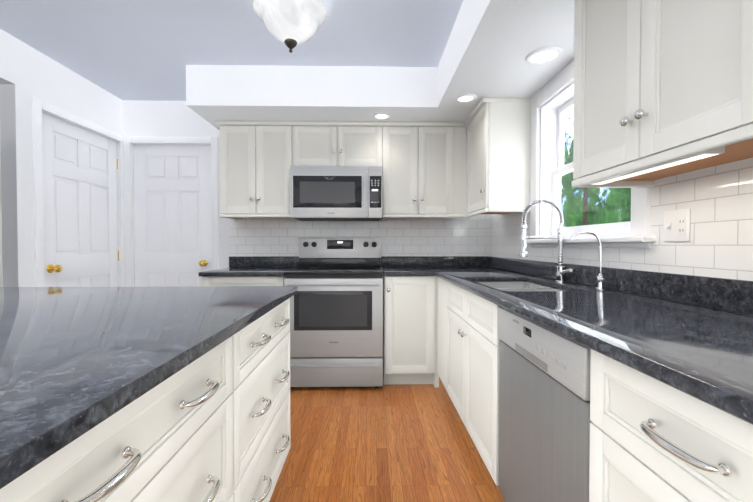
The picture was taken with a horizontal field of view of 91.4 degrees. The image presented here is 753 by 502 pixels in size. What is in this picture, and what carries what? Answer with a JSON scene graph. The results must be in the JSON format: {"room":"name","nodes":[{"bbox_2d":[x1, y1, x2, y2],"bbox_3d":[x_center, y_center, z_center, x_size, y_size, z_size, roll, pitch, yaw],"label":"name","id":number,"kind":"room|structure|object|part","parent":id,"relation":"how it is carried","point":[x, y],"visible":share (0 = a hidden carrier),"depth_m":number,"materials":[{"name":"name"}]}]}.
{"room":"kitchen","nodes":[
{"label":"kitchen","id":0,"kind":"room"},
{"bbox_2d":[0,0,462,100],"bbox_3d":[-0.560,-1.392,0.897,3.680,0.080,5.270,0,1,-1],"label":"ceiling","id":1,"kind":"structure","parent":0,"point":[147,50],"depth_m":2.37,"materials":[{"name":"paint"}]},
{"bbox_2d":[252,0,326,52],"bbox_3d":[-0.470,-1.229,2.017,0.400,0.282,0.400,0,1,-1],"label":"ceiling light","id":2,"kind":"object","parent":1,"relation":"attached to","point":[290,44],"depth_m":1.94,"materials":[{"name":"white glass"}]},
{"bbox_3d":[-0.470,-1.242,2.017,0.400,0.188,0.400,0,1,-1],"label":"ceiling light shade","id":3,"kind":"part","parent":2,"relation":"part of","materials":[{"name":"white glass"}]},
{"bbox_2d":[0,29,649,286],"bbox_3d":[-1.024,-0.122,0.909,4.610,2.460,5.270,0,1,-1],"label":"wall","id":4,"kind":"structure","parent":0,"point":[27,73],"depth_m":2.48,"materials":[{"name":"paint"}]},
{"bbox_2d":[42,112,118,286],"bbox_3d":[-2.333,0.041,2.967,0.108,2.050,0.788,0,1,-1],"label":"door","id":5,"kind":"structure","parent":4,"relation":"in","point":[80,166],"depth_m":2.90,"materials":[{"name":"paint"}]},
{"bbox_2d":[32,97,218,286],"bbox_3d":[-1.951,0.012,2.962,0.974,2.125,1.136,0,1,-1],"label":"door frame","id":6,"kind":"structure","parent":4,"relation":"attached to","point":[125,209],"depth_m":2.93,"materials":[{"name":"paint"}]},
{"bbox_2d":[134,145,211,286],"bbox_3d":[-1.904,0.034,3.426,0.715,2.050,0.108,0,1,-1],"label":"back door","id":7,"kind":"structure","parent":4,"relation":"in","point":[172,204],"depth_m":3.44,"materials":[{"name":"paint"}]},
{"bbox_2d":[215,121,294,216],"bbox_3d":[-1.021,-0.703,3.263,0.610,0.774,0.325,0,1,-1],"label":"upper cabinet","id":8,"kind":"object","parent":4,"relation":"attached to","point":[257,158],"depth_m":3.11,"materials":[{"name":"paint"}]},
{"bbox_2d":[295,121,382,168],"bbox_3d":[-0.336,-0.904,3.272,0.762,0.372,0.325,0,1,-1],"label":"upper cabinet","id":9,"kind":"object","parent":4,"relation":"attached to","point":[317,143],"depth_m":3.11,"materials":[{"name":"paint"}]},
{"bbox_2d":[291,166,381,220],"bbox_3d":[-0.335,-0.490,3.220,0.758,0.429,0.440,0,1,-1],"label":"microwave","id":10,"kind":"object","parent":9,"relation":"attached to","point":[336,193],"visible":1,"depth_m":3.04,"materials":[{"name":"silver metal"}]},
{"bbox_2d":[229,216,490,267],"bbox_3d":[-0.143,-0.080,3.458,2.457,0.492,0.008,0,1,-1],"label":"wall tile","id":11,"kind":"structure","parent":4,"relation":"attached to","point":[281,236],"depth_m":3.46,"materials":[{"name":"white tile"}]},
{"bbox_2d":[382,122,454,216],"bbox_3d":[0.350,-0.703,3.288,0.610,0.774,0.325,0,1,-1],"label":"upper cabinet","id":12,"kind":"object","parent":4,"relation":"attached to","point":[423,164],"depth_m":3.13,"materials":[{"name":"paint"}]},
{"bbox_2d":[464,98,530,216],"bbox_3d":[0.915,-0.682,2.863,0.357,0.802,0.539,0,1,-1],"label":"upper cabinet","id":13,"kind":"object","parent":4,"relation":"attached to","point":[498,151],"visible":0.9,"depth_m":2.60,"materials":[{"name":"paint"}]},
{"bbox_2d":[526,60,655,247],"bbox_3d":[1.159,-0.544,2.048,0.202,1.045,1.160,0,1,-1],"label":"window","id":14,"kind":"structure","parent":4,"relation":"in","point":[552,101],"depth_m":2.40,"materials":[{"name":"paint"}]},
{"bbox_2d":[491,158,752,280],"bbox_3d":[1.136,-0.038,0.948,0.008,0.492,5.060,0,1,-1],"label":"wall tile","id":15,"kind":"structure","parent":4,"relation":"attached to","point":[717,200],"depth_m":1.30,"materials":[{"name":"white tile"}]},
{"bbox_2d":[664,208,690,241],"bbox_3d":[1.113,-0.094,1.373,0.019,0.118,0.116,0,1,-1],"label":"electrical outlet plate","id":16,"kind":"object","parent":15,"relation":"attached to","point":[676,225],"visible":1,"depth_m":1.37,"materials":[{"name":"white plastic"}]},
{"bbox_2d":[572,0,752,183],"bbox_3d":[0.964,-0.667,1.091,0.323,0.774,0.794,0,1,-1],"label":"upper cabinet","id":17,"kind":"object","parent":4,"relation":"attached to","point":[656,82],"depth_m":1.10,"materials":[{"name":"paint"}]},
{"bbox_2d":[590,146,724,184],"bbox_3d":[0.878,-0.270,1.210,0.055,0.022,0.506,0,1,-1],"label":"under-cabinet light","id":18,"kind":"object","parent":17,"relation":"attached to","point":[709,153],"visible":0.56,"depth_m":1.10,"materials":[{"name":"white plastic"}]},
{"bbox_2d":[728,0,752,135],"bbox_3d":[0.977,-0.655,0.385,0.323,0.774,0.852,0,1,-1],"label":"upper cabinet","id":19,"kind":"object","parent":4,"relation":"attached to","point":[740,25],"depth_m":0.82,"materials":[{"name":"paint"}]},
{"bbox_2d":[186,0,574,134],"bbox_3d":[-0.120,-1.201,0.908,2.519,0.299,5.068,0,1,-1],"label":"soffit","id":20,"kind":"structure","parent":0,"point":[491,45],"depth_m":2.73,"materials":[{"name":"paint"}]},
{"bbox_2d":[373,113,390,119],"bbox_3d":[0.042,-1.080,2.949,0.144,0.009,0.144,0,1,-1],"label":"recessed light","id":21,"kind":"object","parent":20,"relation":"in","point":[381,116],"visible":1,"depth_m":2.94,"materials":[{"name":"paint"}]},
{"bbox_2d":[455,94,476,102],"bbox_3d":[0.629,-1.074,2.590,0.148,0.009,0.148,0,1,-1],"label":"recessed light","id":22,"kind":"object","parent":20,"relation":"in","point":[463,98],"visible":0.98,"depth_m":2.58,"materials":[{"name":"paint"}]},
{"bbox_2d":[525,46,563,64],"bbox_3d":[0.920,-1.065,2.015,0.196,0.009,0.196,0,1,-1],"label":"recessed light","id":23,"kind":"object","parent":20,"relation":"in","point":[545,55],"visible":1,"depth_m":2.01,"materials":[{"name":"paint"}]},
{"bbox_2d":[269,377,503,501],"bbox_3d":[-1.024,1.138,0.930,4.610,0.060,5.270,0,1,-1],"label":"floor","id":24,"kind":"structure","parent":0,"point":[399,443],"depth_m":2.01,"materials":[{"name":"brown wood"}]},
{"bbox_2d":[0,331,239,501],"bbox_3d":[-0.705,0.671,0.678,0.600,0.882,0.760,0,1,-1],"label":"base cabinet","id":25,"kind":"object","parent":24,"relation":"on","point":[213,425],"depth_m":0.71,"materials":[{"name":"paint"}]},
{"bbox_2d":[202,276,284,286],"bbox_3d":[-1.038,0.631,3.143,0.636,0.882,0.603,0,1,-1],"label":"base cabinet","id":26,"kind":"object","parent":24,"relation":"on","point":[207,281],"depth_m":2.84,"materials":[{"name":"paint"}]},
{"bbox_2d":[199,256,298,275],"bbox_3d":[-1.041,0.122,3.123,0.649,0.133,0.629,0,1,-1],"label":"countertop","id":27,"kind":"structure","parent":26,"relation":"on","point":[238,265],"depth_m":3.41,"materials":[{"name":"stone"}]},
{"bbox_2d":[240,298,290,501],"bbox_3d":[-0.730,0.659,1.438,0.621,0.882,0.760,0,1,-1],"label":"base cabinet","id":28,"kind":"object","parent":24,"relation":"on","point":[265,435],"depth_m":1.37,"materials":[{"name":"paint"}]},
{"bbox_2d":[0,286,297,488],"bbox_3d":[-1.205,0.214,0.669,1.660,0.031,2.355,0,1,-1],"label":"countertop","id":29,"kind":"structure","parent":28,"relation":"on","point":[76,362],"depth_m":0.77,"materials":[{"name":"stone"}]},
{"bbox_2d":[284,238,383,388],"bbox_3d":[-0.332,0.477,3.103,0.762,1.190,0.706,0,1,-1],"label":"range","id":30,"kind":"object","parent":24,"relation":"on","point":[336,320],"visible":0.98,"depth_m":2.81,"materials":[{"name":"silver metal"}]},
{"bbox_2d":[383,274,438,386],"bbox_3d":[0.270,0.630,3.168,0.434,0.882,0.603,0,1,-1],"label":"base cabinet","id":31,"kind":"object","parent":24,"relation":"on","point":[410,329],"depth_m":2.87,"materials":[{"name":"paint"}]},
{"bbox_2d":[381,256,430,275],"bbox_3d":[0.242,0.122,3.147,0.383,0.133,0.629,0,1,-1],"label":"countertop","id":32,"kind":"structure","parent":31,"relation":"on","point":[391,265],"depth_m":3.44,"materials":[{"name":"stone"}]},
{"bbox_2d":[498,306,590,501],"bbox_3d":[0.808,0.660,1.214,0.615,0.862,0.621,0,1,-1],"label":"dishwasher","id":33,"kind":"object","parent":24,"relation":"on","point":[544,414],"visible":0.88,"depth_m":1.13,"materials":[{"name":"silver metal"}]},
{"bbox_2d":[589,349,752,501],"bbox_3d":[0.826,0.673,0.595,0.618,0.882,0.603,0,1,-1],"label":"base cabinet","id":34,"kind":"object","parent":24,"relation":"on","point":[652,439],"depth_m":0.67,"materials":[{"name":"paint"}]},
{"bbox_2d":[431,256,752,424],"bbox_3d":[0.802,0.158,0.945,0.655,0.133,5.056,0,1,-1],"label":"countertop","id":35,"kind":"structure","parent":34,"relation":"on","point":[691,335],"depth_m":1.09,"materials":[{"name":"stone"}]},
{"bbox_2d":[475,281,565,290],"bbox_3d":[0.780,0.313,2.046,0.480,0.210,0.820,0,1,-1],"label":"sink","id":36,"kind":"object","parent":35,"relation":"in","point":[513,286],"visible":0.1,"depth_m":2.42,"materials":[{"name":"metal"}]},
{"bbox_2d":[519,199,572,281],"bbox_3d":[0.938,-0.059,2.023,0.262,0.470,0.156,0,1,-1],"label":"faucet","id":37,"kind":"object","parent":35,"relation":"on","point":[561,271],"visible":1,"depth_m":2.06,"materials":[{"name":"silver metal"}]},
{"bbox_2d":[570,231,606,289],"bbox_3d":[1.005,0.043,1.729,0.143,0.274,0.102,0,1,-1],"label":"filter faucet","id":38,"kind":"object","parent":35,"relation":"on","point":[600,279],"visible":0.98,"depth_m":1.73,"materials":[{"name":"silver metal"}]},
{"label":"outside","id":39,"kind":"structure","parent":0,"visible":0},
{"bbox_2d":[561,107,630,226],"bbox_3d":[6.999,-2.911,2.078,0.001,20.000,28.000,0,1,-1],"label":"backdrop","id":40,"kind":"structure","parent":39,"point":[597,201],"depth_m":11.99,"materials":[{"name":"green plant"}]}
]}

